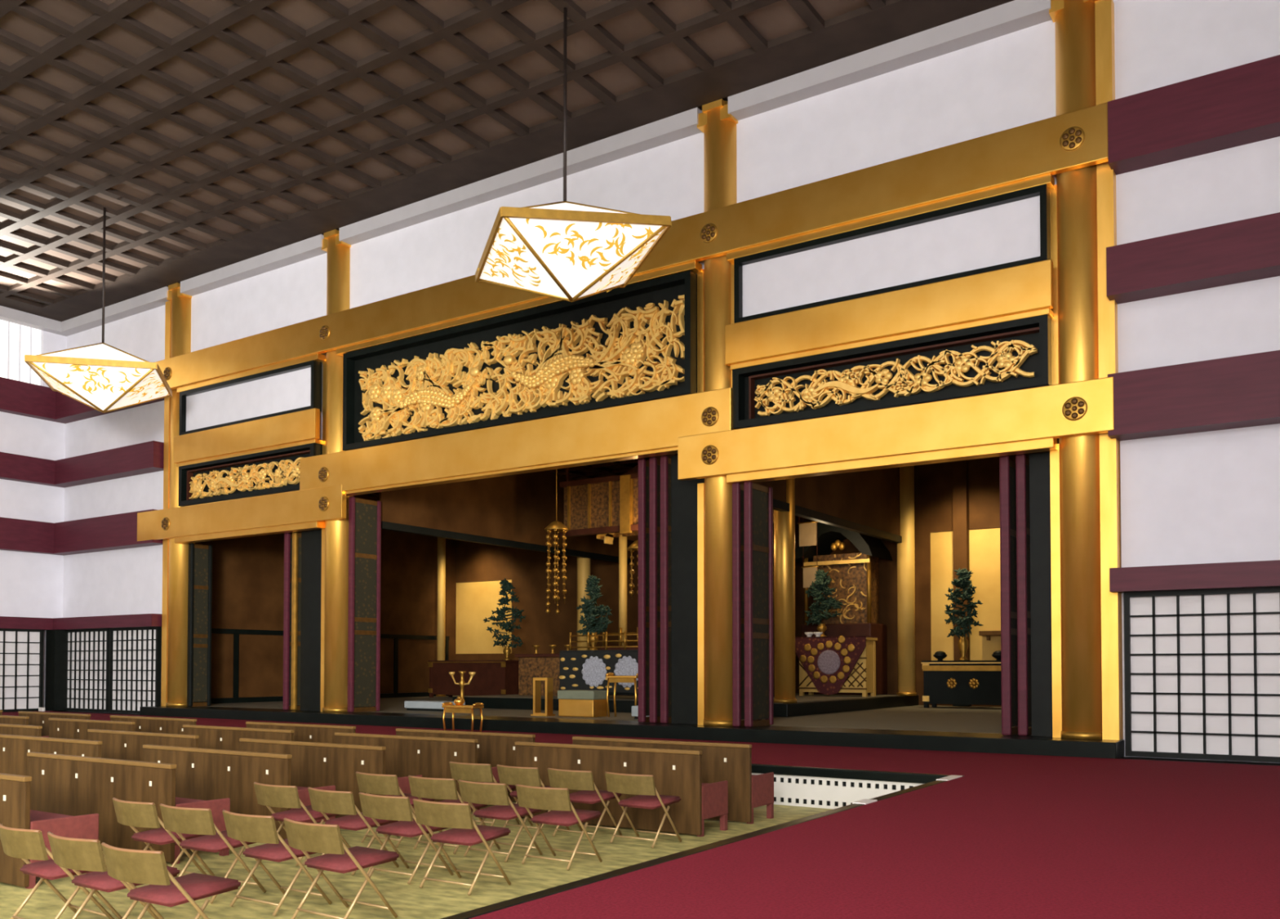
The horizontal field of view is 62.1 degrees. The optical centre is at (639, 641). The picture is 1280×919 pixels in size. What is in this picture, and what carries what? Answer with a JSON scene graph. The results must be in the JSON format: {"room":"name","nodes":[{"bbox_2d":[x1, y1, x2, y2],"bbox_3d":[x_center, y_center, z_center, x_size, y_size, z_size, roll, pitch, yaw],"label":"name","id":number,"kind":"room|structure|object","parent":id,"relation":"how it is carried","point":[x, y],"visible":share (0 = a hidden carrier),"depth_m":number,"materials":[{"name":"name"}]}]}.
{"room":"house of worship","nodes":[
{"label":"house of worship","id":0,"kind":"room"},
{"bbox_2d":[0,319,66,711],"bbox_3d":[-23.645,-3.804,20.885,0.200,12.110,24.450,-1,-2,34],"label":"wall","id":1,"kind":"structure","parent":0,"point":[31,584],"depth_m":30.28,"materials":[{"name":"white paint"}]},
{"bbox_2d":[0,320,42,386],"bbox_3d":[-19.024,-8.164,27.705,0.085,1.650,6.750,-1,-2,34],"label":"window","id":2,"kind":"structure","parent":1,"relation":"in","point":[16,340],"depth_m":29.95,"materials":[{"name":"white"}]},
{"bbox_2d":[0,509,162,555],"bbox_3d":[-21.397,-3.210,19.376,5.200,0.870,24.450,-1,-2,34],"label":"trim","id":3,"kind":"structure","parent":1,"relation":"attached to","point":[116,531],"depth_m":29.52,"materials":[{"name":"red paint"}]},
{"bbox_2d":[0,613,162,630],"bbox_3d":[-21.397,-0.751,19.318,5.200,0.330,24.450,-1,-2,34],"label":"trim","id":4,"kind":"structure","parent":1,"relation":"attached to","point":[140,620],"depth_m":29.32,"materials":[{"name":"red paint"}]},
{"bbox_2d":[0,440,164,488],"bbox_3d":[-21.397,-5.099,19.421,5.200,0.690,24.450,-1,-2,34],"label":"trim","id":5,"kind":"structure","parent":1,"relation":"attached to","point":[148,457],"depth_m":29.42,"materials":[{"name":"red paint"}]},
{"bbox_2d":[0,377,164,423],"bbox_3d":[-21.397,-7.074,19.468,5.200,0.880,24.450,-1,-2,34],"label":"trim","id":6,"kind":"structure","parent":1,"relation":"attached to","point":[16,397],"depth_m":29.97,"materials":[{"name":"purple paint"}]},
{"bbox_2d":[194,493,456,703],"bbox_3d":[-9.795,-1.378,33.359,0.200,6.950,11.350,-1,-2,34],"label":"wall","id":7,"kind":"structure","parent":0,"point":[248,572],"depth_m":31.74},
{"bbox_2d":[193,628,448,703],"bbox_3d":[-9.756,0.776,33.132,0.060,2.106,10.800,-1,-2,34],"label":"trim","id":8,"kind":"structure","parent":7,"relation":"attached to","point":[236,633],"depth_m":31.34,"materials":[{"name":"black paint"}]},
{"bbox_2d":[0,800,833,918],"bbox_3d":[-13.342,2.087,11.378,27.330,0.120,20.258,-1,-2,34],"label":"floor","id":9,"kind":"structure","parent":0,"point":[435,900],"depth_m":8.76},
{"bbox_2d":[0,773,98,888],"bbox_3d":[-5.699,1.534,9.280,2.470,0.885,0.615,-1,-2,34],"label":"pew","id":10,"kind":"object","parent":9,"relation":"on","point":[15,812],"visible":0.68,"depth_m":8.50,"materials":[{"name":"brown wood"}]},
{"bbox_2d":[0,733,102,776],"bbox_3d":[-7.144,1.628,13.241,2.470,0.885,0.615,-1,-2,34],"label":"pew","id":11,"kind":"object","parent":9,"relation":"on","point":[14,749],"visible":0.28,"depth_m":13.15,"materials":[{"name":"brown wood"}]},
{"bbox_2d":[0,823,114,918],"bbox_3d":[-3.903,1.566,7.129,0.577,0.710,0.656,-1,-2,36],"label":"folding chair","id":12,"kind":"object","parent":9,"relation":"on","point":[25,845],"visible":0.81,"depth_m":6.93,"materials":[{"name":"wood"}]},
{"bbox_2d":[48,717,135,740],"bbox_3d":[-8.791,1.730,17.517,2.470,0.885,0.615,-1,-2,34],"label":"pew","id":13,"kind":"object","parent":9,"relation":"on","point":[60,728],"visible":0.33,"depth_m":17.43,"materials":[{"name":"brown wood"}]},
{"bbox_2d":[47,831,179,918],"bbox_3d":[-3.350,1.557,6.749,0.577,0.710,0.656,-1,-2,34],"label":"folding chair","id":14,"kind":"object","parent":9,"relation":"on","point":[76,855],"visible":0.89,"depth_m":6.54,"materials":[{"name":"wood"}]},
{"bbox_2d":[26,751,230,864],"bbox_3d":[-5.006,1.559,10.320,2.470,0.885,0.615,-1,-2,34],"label":"pew","id":15,"kind":"object","parent":9,"relation":"on","point":[61,784],"visible":0.7,"depth_m":9.95,"materials":[{"name":"brown wood"}]},
{"bbox_2d":[87,728,199,761],"bbox_3d":[-6.450,1.653,14.281,2.470,0.885,0.615,-1,-2,34],"label":"pew","id":16,"kind":"object","parent":9,"relation":"on","point":[116,744],"visible":0.3,"depth_m":14.13,"materials":[{"name":"brown wood"}]},
{"bbox_2d":[112,797,216,875],"bbox_3d":[-3.802,1.599,8.482,0.577,0.710,0.656,-1,-2,35],"label":"folding chair","id":17,"kind":"object","parent":9,"relation":"on","point":[131,814],"visible":0.75,"depth_m":8.28,"materials":[{"name":"red fabric"}]},
{"bbox_2d":[101,842,240,918],"bbox_3d":[-2.802,1.548,6.349,0.577,0.710,0.656,-1,-2,32],"label":"folding chair","id":18,"kind":"object","parent":9,"relation":"on","point":[148,868],"visible":1,"depth_m":6.19,"materials":[{"name":"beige fabric"}]},
{"bbox_2d":[160,803,266,904],"bbox_3d":[-3.263,1.590,8.139,0.577,0.710,0.656,-1,-2,31],"label":"folding chair","id":19,"kind":"object","parent":9,"relation":"on","point":[197,821],"visible":0.84,"depth_m":7.95,"materials":[{"name":"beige fabric"}]},
{"bbox_2d":[182,724,293,751],"bbox_3d":[-5.616,1.680,15.407,2.470,0.885,0.615,-1,-2,34],"label":"pew","id":20,"kind":"object","parent":9,"relation":"on","point":[223,738],"visible":0.32,"depth_m":15.24,"materials":[{"name":"brown wood"}]},
{"bbox_2d":[142,744,335,840],"bbox_3d":[-4.324,1.584,11.368,2.470,0.885,0.615,-1,-2,34],"label":"pew","id":21,"kind":"object","parent":9,"relation":"on","point":[201,774],"visible":0.39,"depth_m":10.94,"materials":[{"name":"brown wood"}]},
{"bbox_2d":[222,809,331,916],"bbox_3d":[-2.645,1.581,7.760,0.577,0.710,0.656,-1,-2,35],"label":"folding chair","id":22,"kind":"object","parent":9,"relation":"on","point":[239,827],"visible":0.88,"depth_m":7.58,"materials":[{"name":"wood"}]},
{"bbox_2d":[253,782,341,866],"bbox_3d":[-3.089,1.625,9.614,0.577,0.710,0.656,-1,-2,34],"label":"folding chair","id":23,"kind":"object","parent":9,"relation":"on","point":[268,796],"visible":0.68,"depth_m":9.40,"materials":[{"name":"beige fabric"}]},
{"bbox_2d":[245,721,355,743],"bbox_3d":[-5.008,1.701,16.300,2.470,0.885,0.615,-1,-2,34],"label":"pew","id":24,"kind":"object","parent":9,"relation":"on","point":[302,732],"visible":0.27,"depth_m":15.90,"materials":[{"name":"brown wood"}]},
{"bbox_2d":[239,737,422,826],"bbox_3d":[-3.645,1.609,12.417,2.470,0.885,0.615,-1,-2,34],"label":"pew","id":25,"kind":"object","parent":9,"relation":"on","point":[313,765],"visible":0.34,"depth_m":11.96,"materials":[{"name":"brown wood"}]},
{"bbox_2d":[283,817,399,918],"bbox_3d":[-2.064,1.572,7.347,0.577,0.710,0.656,-1,-2,36],"label":"folding chair","id":26,"kind":"object","parent":9,"relation":"on","point":[326,839],"visible":1,"depth_m":7.21,"materials":[{"name":"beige fabric"}]},
{"bbox_2d":[307,786,399,875],"bbox_3d":[-2.475,1.616,9.201,0.577,0.710,0.656,-1,-2,36],"label":"folding chair","id":27,"kind":"object","parent":9,"relation":"on","point":[336,802],"visible":0.77,"depth_m":9.00,"materials":[{"name":"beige fabric"}]},
{"bbox_2d":[358,792,453,884],"bbox_3d":[-1.940,1.607,8.846,0.577,0.710,0.656,-1,-2,34],"label":"folding chair","id":28,"kind":"object","parent":9,"relation":"on","point":[398,809],"visible":0.88,"depth_m":8.66,"materials":[{"name":"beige fabric"}]},
{"bbox_2d":[334,732,507,812],"bbox_3d":[-2.821,1.636,13.550,2.470,0.885,0.615,-1,-2,34],"label":"pew","id":29,"kind":"object","parent":9,"relation":"on","point":[405,756],"visible":0.3,"depth_m":13.11,"materials":[{"name":"brown wood"}]},
{"bbox_2d":[408,775,489,854],"bbox_3d":[-1.828,1.640,10.210,0.577,0.710,0.656,-1,-2,32],"label":"folding chair","id":30,"kind":"object","parent":9,"relation":"on","point":[445,789],"visible":0.66,"depth_m":9.95,"materials":[{"name":"wood"}]},
{"bbox_2d":[413,798,511,895],"bbox_3d":[-1.404,1.597,8.434,0.577,0.710,0.656,-1,-2,32],"label":"folding chair","id":31,"kind":"object","parent":9,"relation":"on","point":[464,831],"visible":1,"depth_m":8.28,"materials":[{"name":"wood"}]},
{"bbox_2d":[395,728,535,801],"bbox_3d":[-2.222,1.657,14.448,2.470,0.885,0.615,-1,-2,34],"label":"pew","id":32,"kind":"object","parent":9,"relation":"on","point":[495,749],"visible":0.28,"depth_m":13.92,"materials":[{"name":"brown wood"}]},
{"bbox_2d":[457,779,542,862],"bbox_3d":[-1.281,1.630,9.808,0.577,0.710,0.656,-1,-2,35],"label":"folding chair","id":33,"kind":"object","parent":9,"relation":"on","point":[484,793],"visible":0.92,"depth_m":9.63,"materials":[{"name":"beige fabric"}]},
{"bbox_2d":[515,784,602,870],"bbox_3d":[-0.711,1.621,9.443,0.577,0.710,0.656,-1,-2,34],"label":"folding chair","id":34,"kind":"object","parent":9,"relation":"on","point":[557,800],"visible":1,"depth_m":9.29,"materials":[{"name":"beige fabric"}]},
{"bbox_2d":[547,768,622,841],"bbox_3d":[-0.560,1.657,10.942,0.577,0.710,0.656,-1,-2,36],"label":"folding chair","id":35,"kind":"object","parent":9,"relation":"on","point":[583,780],"visible":0.9,"depth_m":10.76,"materials":[{"name":"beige fabric"}]},
{"bbox_2d":[515,742,728,837],"bbox_3d":[-0.246,1.595,11.839,2.470,0.885,0.615,-1,-2,34],"label":"pew","id":36,"kind":"object","parent":9,"relation":"on","point":[675,772],"visible":0.73,"depth_m":11.31,"materials":[{"name":"brown wood"}]},
{"bbox_2d":[604,772,681,848],"bbox_3d":[0.043,1.648,10.549,0.577,0.710,0.656,-1,-2,36],"label":"folding chair","id":37,"kind":"object","parent":9,"relation":"on","point":[642,785],"visible":1,"depth_m":10.39,"materials":[{"name":"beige fabric"}]},
{"bbox_2d":[572,736,773,824],"bbox_3d":[0.360,1.616,12.732,2.470,0.885,0.615,-1,-2,34],"label":"pew","id":38,"kind":"object","parent":9,"relation":"on","point":[731,762],"visible":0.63,"depth_m":12.01,"materials":[{"name":"brown wood"}]},
{"bbox_2d":[0,0,1013,321],"bbox_3d":[-9.612,-9.879,11.700,33.900,0.400,24.850,-1,-2,34],"label":"ceiling","id":39,"kind":"structure","parent":0,"point":[210,135],"depth_m":18.75,"materials":[{"name":"brown wood"}]},
{"bbox_2d":[24,207,172,413],"bbox_3d":[-11.604,-7.172,23.030,2.490,4.476,2.501,0,-1,-17],"label":"pendant lamp","id":40,"kind":"object","parent":39,"relation":"hanging from","point":[104,377],"visible":1,"depth_m":22.34,"materials":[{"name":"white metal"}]},
{"bbox_2d":[475,7,671,302],"bbox_3d":[-1.072,-7.338,16.040,2.493,4.474,2.506,0,-1,-17],"label":"pendant lamp","id":41,"kind":"object","parent":39,"relation":"hanging from","point":[571,251],"visible":1,"depth_m":15.38,"materials":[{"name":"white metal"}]},
{"bbox_2d":[367,453,677,497],"bbox_3d":[0.590,-5.058,26.668,25.000,0.310,11.540,-1,-2,34],"label":"ceiling","id":42,"kind":"structure","parent":0,"point":[617,468],"depth_m":30.28,"materials":[{"name":"brown paint"}]},
{"bbox_2d":[379,471,633,564],"bbox_3d":[-3.189,-3.686,29.442,0.160,2.280,10.550,-1,-2,34],"label":"wall","id":43,"kind":"structure","parent":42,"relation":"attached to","point":[515,511],"depth_m":28.37,"materials":[{"name":"black wood"}]},
{"bbox_2d":[559,467,638,537],"bbox_3d":[0.441,-3.822,26.233,6.000,2.200,0.220,-1,-2,34],"label":"canopy","id":44,"kind":"object","parent":42,"relation":"hanging from","point":[609,504],"visible":0.41,"depth_m":27.14,"materials":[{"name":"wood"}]},
{"bbox_2d":[742,466,902,543],"bbox_3d":[4.431,-3.807,24.378,0.160,2.280,10.550,-1,-2,34],"label":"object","id":45,"kind":"object","parent":42,"relation":"attached to","point":[867,503],"visible":0.21,"depth_m":25.23,"materials":[{"name":"brown wood"}]},
{"bbox_2d":[200,695,1029,734],"bbox_3d":[0.615,1.806,26.543,24.600,0.260,11.050,-1,-2,34],"label":"floor","id":46,"kind":"structure","parent":0,"point":[971,719],"depth_m":21.96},
{"bbox_2d":[427,660,518,697],"bbox_3d":[-5.376,1.257,35.069,3.408,1.236,1.106,-1,-2,34],"label":"altar table","id":47,"kind":"object","parent":46,"relation":"on","point":[491,677],"visible":0.82,"depth_m":34.41,"materials":[{"name":"red paint"}]},
{"bbox_2d":[483,577,526,660],"bbox_3d":[-4.246,-0.715,34.387,1.402,2.673,1.280,-1,-2,41],"label":"arrangement","id":48,"kind":"object","parent":47,"relation":"on","point":[507,586],"visible":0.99,"depth_m":34.32,"materials":[{"name":"green plant"}]},
{"bbox_2d":[557,689,607,717],"bbox_3d":[-1.182,1.298,22.134,0.940,0.540,0.540,-1,-2,34],"label":"desk","id":49,"kind":"object","parent":46,"relation":"on","point":[572,703],"visible":0.9,"depth_m":21.90,"materials":[{"name":"gold metal"}]},
{"bbox_2d":[452,693,918,717],"bbox_3d":[1.371,1.565,27.805,9.370,0.282,8.080,-1,-2,34],"label":"dais","id":50,"kind":"object","parent":46,"relation":"on","point":[815,704],"visible":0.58,"depth_m":25.49,"materials":[{"name":"black paint"}]},
{"bbox_2d":[515,653,559,696],"bbox_3d":[-2.230,0.881,27.885,1.960,1.090,0.920,-1,-2,34],"label":"altar table","id":51,"kind":"object","parent":50,"relation":"on","point":[531,666],"visible":0.44,"depth_m":27.71,"materials":[{"name":"brown wood"}]},
{"bbox_2d":[608,692,638,695],"bbox_3d":[-0.148,0.805,25.058,3.508,1.108,1.006,-1,-2,34],"label":"altar table","id":52,"kind":"object","parent":50,"relation":"on","point":[610,693],"visible":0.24,"depth_m":24.64,"materials":[{"name":"black paint"}]},
{"bbox_2d":[559,649,638,693],"bbox_3d":[-0.200,0.707,25.000,3.520,0.985,1.044,-1,-2,34],"label":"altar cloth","id":53,"kind":"object","parent":52,"relation":"on","point":[580,670],"visible":0.63,"depth_m":24.92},
{"bbox_2d":[576,575,613,650],"bbox_3d":[-1.120,-0.696,26.067,0.836,1.870,0.899,1,-1,-22],"label":"arrangement","id":54,"kind":"object","parent":53,"relation":"on","point":[595,626],"visible":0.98,"depth_m":25.97,"materials":[{"name":"green plant"}]},
{"bbox_2d":[596,453,774,697],"bbox_3d":[1.348,-1.653,27.729,6.000,6.150,2.500,-1,-2,34],"label":"shrine","id":55,"kind":"object","parent":50,"relation":"on","point":[633,536],"visible":0.06,"depth_m":28.09,"materials":[{"name":"gold paint"}]},
{"bbox_2d":[773,478,796,703],"bbox_3d":[3.061,-1.848,22.451,0.500,6.297,0.500,-1,-2,34],"label":"pillar","id":56,"kind":"structure","parent":50,"relation":"on","point":[784,522],"depth_m":22.25,"materials":[{"name":"gold metal"}]},
{"bbox_2d":[798,637,877,697],"bbox_3d":[5.077,0.669,27.322,1.908,1.488,0.756,-1,-2,34],"label":"altar table","id":57,"kind":"object","parent":50,"relation":"on","point":[862,679],"visible":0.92,"depth_m":26.80,"materials":[{"name":"gold metal"}]},
{"bbox_2d":[795,635,876,695],"bbox_3d":[4.993,0.633,27.287,2.000,1.502,0.790,-1,-2,34],"label":"cloth","id":58,"kind":"object","parent":57,"relation":"on","point":[828,662],"visible":1,"depth_m":26.94,"materials":[{"name":"red fabric"}]},
{"bbox_2d":[804,568,844,636],"bbox_3d":[4.774,-0.999,27.664,0.931,1.796,0.974,-1,-2,44],"label":"arrangement","id":59,"kind":"object","parent":58,"relation":"on","point":[821,583],"visible":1,"depth_m":27.58,"materials":[{"name":"green plant"}]},
{"bbox_2d":[795,522,892,695],"bbox_3d":[5.493,-0.903,28.798,2.300,4.700,1.500,-1,-2,34],"label":"shrine","id":60,"kind":"object","parent":50,"relation":"on","point":[854,576],"visible":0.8,"depth_m":28.51,"materials":[{"name":"gold paint"}]},
{"bbox_2d":[897,465,916,696],"bbox_3d":[7.028,-1.716,28.038,0.510,6.297,0.510,-1,-2,34],"label":"pillar","id":61,"kind":"structure","parent":50,"relation":"on","point":[905,549],"depth_m":27.85,"materials":[{"name":"gold metal"}]},
{"bbox_2d":[920,660,1001,707],"bbox_3d":[8.220,1.077,26.440,2.208,1.186,0.830,-1,-2,34],"label":"table","id":62,"kind":"object","parent":46,"relation":"on","point":[972,682],"visible":0.91,"depth_m":26.20,"materials":[{"name":"paint"}]},
{"bbox_2d":[944,568,983,660],"bbox_3d":[8.082,-0.680,26.521,0.947,2.331,1.041,0,-1,19],"label":"pine","id":63,"kind":"object","parent":62,"relation":"on","point":[963,582],"visible":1,"depth_m":26.47,"materials":[{"name":"green plant"}]},
{"bbox_2d":[952,459,971,706],"bbox_3d":[8.437,-1.582,27.878,0.420,6.571,0.240,-1,-2,34],"label":"post","id":64,"kind":"object","parent":46,"relation":"on","point":[960,468],"visible":0.43,"depth_m":27.82,"materials":[{"name":"paint"}]},
{"bbox_2d":[49,711,1279,766],"bbox_3d":[-9.615,1.853,11.417,33.500,0.590,24.440,-1,-2,34],"label":"floor","id":65,"kind":"structure","parent":0,"point":[1123,757],"depth_m":14.56,"materials":[{"name":"red carpet"}]},
{"bbox_2d":[64,628,109,712],"bbox_3d":[-15.554,0.818,29.899,2.300,2.304,0.120,-1,-2,34],"label":"screen","id":66,"kind":"object","parent":65,"relation":"on","point":[87,651],"visible":0.99,"depth_m":29.86,"materials":[{"name":"paper"}]},
{"bbox_2d":[107,626,161,713],"bbox_3d":[-13.597,0.787,28.599,2.280,2.304,0.120,-1,-2,34],"label":"screen","id":67,"kind":"object","parent":65,"relation":"on","point":[135,654],"visible":0.9,"depth_m":28.62,"materials":[{"name":"paper"}]},
{"bbox_2d":[139,706,1124,759],"bbox_3d":[-2.870,1.675,21.500,23.340,0.239,1.190,-1,-2,34],"label":"platform","id":68,"kind":"object","parent":65,"relation":"on","point":[987,743],"visible":0.91,"depth_m":18.13,"materials":[{"name":"black paint"}]},
{"bbox_2d":[160,282,194,706],"bbox_3d":[-12.002,-3.797,27.827,0.910,10.996,0.670,-1,-2,34],"label":"column","id":69,"kind":"structure","parent":68,"relation":"on","point":[178,309],"depth_m":27.56,"materials":[{"name":"gold metal"}]},
{"bbox_2d":[186,542,212,706],"bbox_3d":[-11.468,-0.418,27.710,0.140,4.236,0.630,-1,-2,34],"label":"door","id":70,"kind":"structure","parent":68,"relation":"on","point":[200,557],"depth_m":27.68,"materials":[{"name":"black wood"}]},
{"bbox_2d":[283,529,321,711],"bbox_3d":[-7.651,-0.475,25.324,1.480,4.236,0.880,-1,-2,34],"label":"door","id":71,"kind":"structure","parent":68,"relation":"on","point":[303,550],"depth_m":25.12,"materials":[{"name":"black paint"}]},
{"bbox_2d":[320,229,353,712],"bbox_3d":[-6.901,-3.877,24.438,0.820,10.996,0.670,-1,-2,34],"label":"column","id":72,"kind":"structure","parent":68,"relation":"on","point":[335,536],"depth_m":24.17,"materials":[{"name":"gold metal"}]},
{"bbox_2d":[137,484,346,543],"bbox_3d":[-9.900,-2.998,26.011,8.000,0.900,0.350,-1,-2,34],"label":"beam","id":73,"kind":"structure","parent":72,"relation":"attached to","point":[308,509],"depth_m":25.59,"materials":[{"name":"gold metal"}]},
{"bbox_2d":[177,443,322,506],"bbox_3d":[-9.577,-4.020,25.926,5.220,1.060,0.270,-1,-2,34],"label":"transom","id":74,"kind":"object","parent":73,"relation":"on","point":[275,471],"visible":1,"depth_m":25.91,"materials":[{"name":"black paint"}]},
{"bbox_2d":[173,408,323,466],"bbox_3d":[-9.603,-4.901,25.898,5.470,0.780,0.300,-1,-2,34],"label":"beam","id":75,"kind":"structure","parent":74,"relation":"on","point":[300,428],"depth_m":25.59,"materials":[{"name":"gold metal"}]},
{"bbox_2d":[178,360,321,435],"bbox_3d":[-9.596,-5.859,25.959,5.200,1.140,0.230,-1,-2,34],"label":"transom","id":76,"kind":"object","parent":75,"relation":"on","point":[295,388],"visible":0.9,"depth_m":25.81,"materials":[{"name":"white paint"}]},
{"bbox_2d":[347,496,381,712],"bbox_3d":[-6.327,-0.831,24.452,0.140,4.906,0.880,-1,-2,34],"label":"door","id":77,"kind":"structure","parent":68,"relation":"on","point":[364,515],"depth_m":24.41,"materials":[{"name":"red paint"}]},
{"bbox_2d":[638,455,704,724],"bbox_3d":[0.764,-0.943,19.740,1.350,4.906,0.880,-1,-2,34],"label":"door","id":78,"kind":"structure","parent":68,"relation":"on","point":[668,597],"depth_m":19.45,"materials":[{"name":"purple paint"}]},
{"bbox_2d":[697,98,737,726],"bbox_3d":[1.460,-4.009,18.882,0.820,10.996,0.670,-1,-2,34],"label":"column","id":79,"kind":"structure","parent":68,"relation":"on","point":[715,282],"depth_m":18.64,"materials":[{"name":"gold metal"}]},
{"bbox_2d":[299,387,734,496],"bbox_3d":[-3.069,-3.815,21.494,11.300,0.960,0.350,-1,-2,34],"label":"beam","id":80,"kind":"structure","parent":79,"relation":"attached to","point":[653,428],"depth_m":20.76,"materials":[{"name":"gold metal"}]},
{"bbox_2d":[155,102,1108,393],"bbox_3d":[-3.025,-7.000,21.545,23.300,0.930,0.350,-1,-2,34],"label":"beam","id":81,"kind":"structure","parent":79,"relation":"attached to","point":[1026,156],"depth_m":18.02,"materials":[{"name":"gold metal"}]},
{"bbox_2d":[342,271,697,450],"bbox_3d":[-2.807,-5.426,21.456,9.080,2.180,0.274,-1,-2,34],"label":"transom","id":82,"kind":"object","parent":81,"relation":"attached to","point":[636,343],"visible":1,"depth_m":21.01,"materials":[{"name":"black paint"}]},
{"bbox_2d":[724,258,1053,370],"bbox_3d":[3.797,-5.112,16.994,5.390,0.780,0.300,-1,-2,34],"label":"beam","id":83,"kind":"structure","parent":79,"relation":"attached to","point":[1024,291],"depth_m":16.68,"materials":[{"name":"gold metal"}]},
{"bbox_2d":[732,314,1051,429],"bbox_3d":[3.844,-4.221,17.008,5.210,1.040,0.270,-1,-2,34],"label":"transom","id":84,"kind":"object","parent":83,"relation":"attached to","point":[1015,354],"visible":1,"depth_m":16.79,"materials":[{"name":"black paint"}]},
{"bbox_2d":[733,183,1050,323],"bbox_3d":[3.850,-6.072,17.024,5.170,1.140,0.230,-1,-2,34],"label":"transom","id":85,"kind":"object","parent":83,"relation":"on","point":[1013,228],"visible":0.83,"depth_m":16.85,"materials":[{"name":"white paint"}]},
{"bbox_2d":[732,481,773,727],"bbox_3d":[1.989,-0.634,18.631,0.370,4.236,0.880,-1,-2,34],"label":"door","id":86,"kind":"structure","parent":68,"relation":"on","point":[753,702],"depth_m":18.41,"materials":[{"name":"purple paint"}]},
{"bbox_2d":[999,452,1052,737],"bbox_3d":[6.011,-0.691,16.246,0.750,4.236,0.880,-1,-2,34],"label":"door","id":87,"kind":"structure","parent":68,"relation":"on","point":[1025,571],"depth_m":15.93,"materials":[{"name":"red paint"}]},
{"bbox_2d":[1048,0,1123,740],"bbox_3d":[6.499,-4.088,15.534,0.910,10.996,0.670,-1,-2,34],"label":"column","id":88,"kind":"structure","parent":68,"relation":"on","point":[1086,637],"depth_m":15.28,"materials":[{"name":"gold metal"}]},
{"bbox_2d":[677,376,1114,484],"bbox_3d":[3.724,-3.212,16.958,7.160,0.900,0.350,-1,-2,34],"label":"beam","id":89,"kind":"structure","parent":88,"relation":"attached to","point":[1032,420],"depth_m":16.53,"materials":[{"name":"gold metal"}]},
{"bbox_2d":[2,711,1279,918],"bbox_3d":[-9.795,1.537,11.154,33.480,0.042,23.690,-1,-2,34],"label":"carpet","id":90,"kind":"object","parent":65,"relation":"on","point":[1015,836],"depth_m":7.21,"materials":[{"name":"carpet"}]},
{"bbox_2d":[0,628,44,712],"bbox_3d":[-17.619,0.800,29.159,0.120,2.304,2.400,-1,-2,34],"label":"screen","id":91,"kind":"object","parent":90,"relation":"on","point":[21,651],"visible":0.92,"depth_m":29.70,"materials":[{"name":"paper"}]},
{"bbox_2d":[441,775,964,918],"bbox_3d":[-1.916,1.419,3.823,0.120,0.137,20.300,-1,-2,34],"label":"trim","id":92,"kind":"structure","parent":65,"relation":"attached to","point":[519,900],"depth_m":6.78,"materials":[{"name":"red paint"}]},
{"bbox_2d":[751,773,924,808],"bbox_3d":[-7.748,2.034,19.816,27.310,0.385,0.024,-1,-2,34],"label":"vented riser","id":93,"kind":"object","parent":65,"relation":"attached to","point":[788,790],"visible":0.23,"depth_m":13.12,"materials":[{"name":"white wood"}]},
{"bbox_2d":[751,764,949,783],"bbox_3d":[-7.698,1.786,19.788,27.430,0.110,0.100,-1,-2,34],"label":"trim","id":94,"kind":"structure","parent":93,"relation":"attached to","point":[916,778],"depth_m":12.93,"materials":[{"name":"black paint"}]},
{"bbox_2d":[1123,586,1279,762],"bbox_3d":[7.932,0.447,14.294,2.580,2.304,0.120,-1,-2,34],"label":"screen","id":95,"kind":"object","parent":65,"relation":"on","point":[1202,667],"visible":1,"depth_m":14.47,"materials":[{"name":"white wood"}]},
{"bbox_2d":[62,0,1279,763],"bbox_3d":[-2.790,-3.782,21.822,33.900,12.110,0.200,-1,-2,34],"label":"wall","id":96,"kind":"structure","parent":0,"point":[1210,496],"depth_m":16.49,"materials":[{"name":"white paint"}]},
{"bbox_2d":[44,629,68,711],"bbox_3d":[-16.692,0.833,30.517,0.500,2.304,0.470,-1,-2,34],"label":"trim","id":97,"kind":"structure","parent":96,"relation":"attached to","point":[56,644],"depth_m":30.33,"materials":[{"name":"black wood"}]},
{"bbox_2d":[1106,212,1279,304],"bbox_3d":[8.840,-5.234,13.735,5.140,0.690,0.450,-1,-2,34],"label":"trim","id":98,"kind":"structure","parent":96,"relation":"attached to","point":[1246,250],"depth_m":14.38,"materials":[{"name":"red paint"}]},
{"bbox_2d":[1107,54,1279,174],"bbox_3d":[8.856,-7.209,13.771,5.100,0.880,0.450,-1,-2,34],"label":"trim","id":99,"kind":"structure","parent":96,"relation":"attached to","point":[1239,105],"depth_m":14.41,"materials":[{"name":"red paint"}]},
{"bbox_2d":[1107,350,1279,440],"bbox_3d":[8.840,-3.345,13.690,5.140,0.870,0.450,-1,-2,34],"label":"trim","id":100,"kind":"structure","parent":96,"relation":"attached to","point":[1242,391],"depth_m":14.32,"materials":[{"name":"red paint"}]},
{"bbox_2d":[1109,560,1279,593],"bbox_3d":[8.840,-0.886,13.632,5.140,0.330,0.450,-1,-2,34],"label":"trim","id":101,"kind":"structure","parent":96,"relation":"attached to","point":[1260,574],"depth_m":14.27,"materials":[{"name":"red paint"}]},
{"bbox_2d":[455,454,1016,706],"bbox_3d":[3.728,-1.426,31.305,25.000,6.950,0.200,-1,-2,34],"label":"wall","id":102,"kind":"structure","parent":0,"point":[933,482],"depth_m":29.19,"materials":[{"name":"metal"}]},
{"bbox_3d":[-16.435,-4.269,1.299,33.900,12.110,0.200,-1,-2,34],"label":"wall","id":103,"kind":"structure","parent":0,"visible":0},
{"bbox_2d":[0,0,1052,336],"bbox_3d":[-9.612,-9.534,11.691,33.500,0.290,24.450,-1,-2,34],"label":"trim","id":104,"kind":"structure","parent":103,"relation":"attached to","point":[1014,15],"depth_m":19.99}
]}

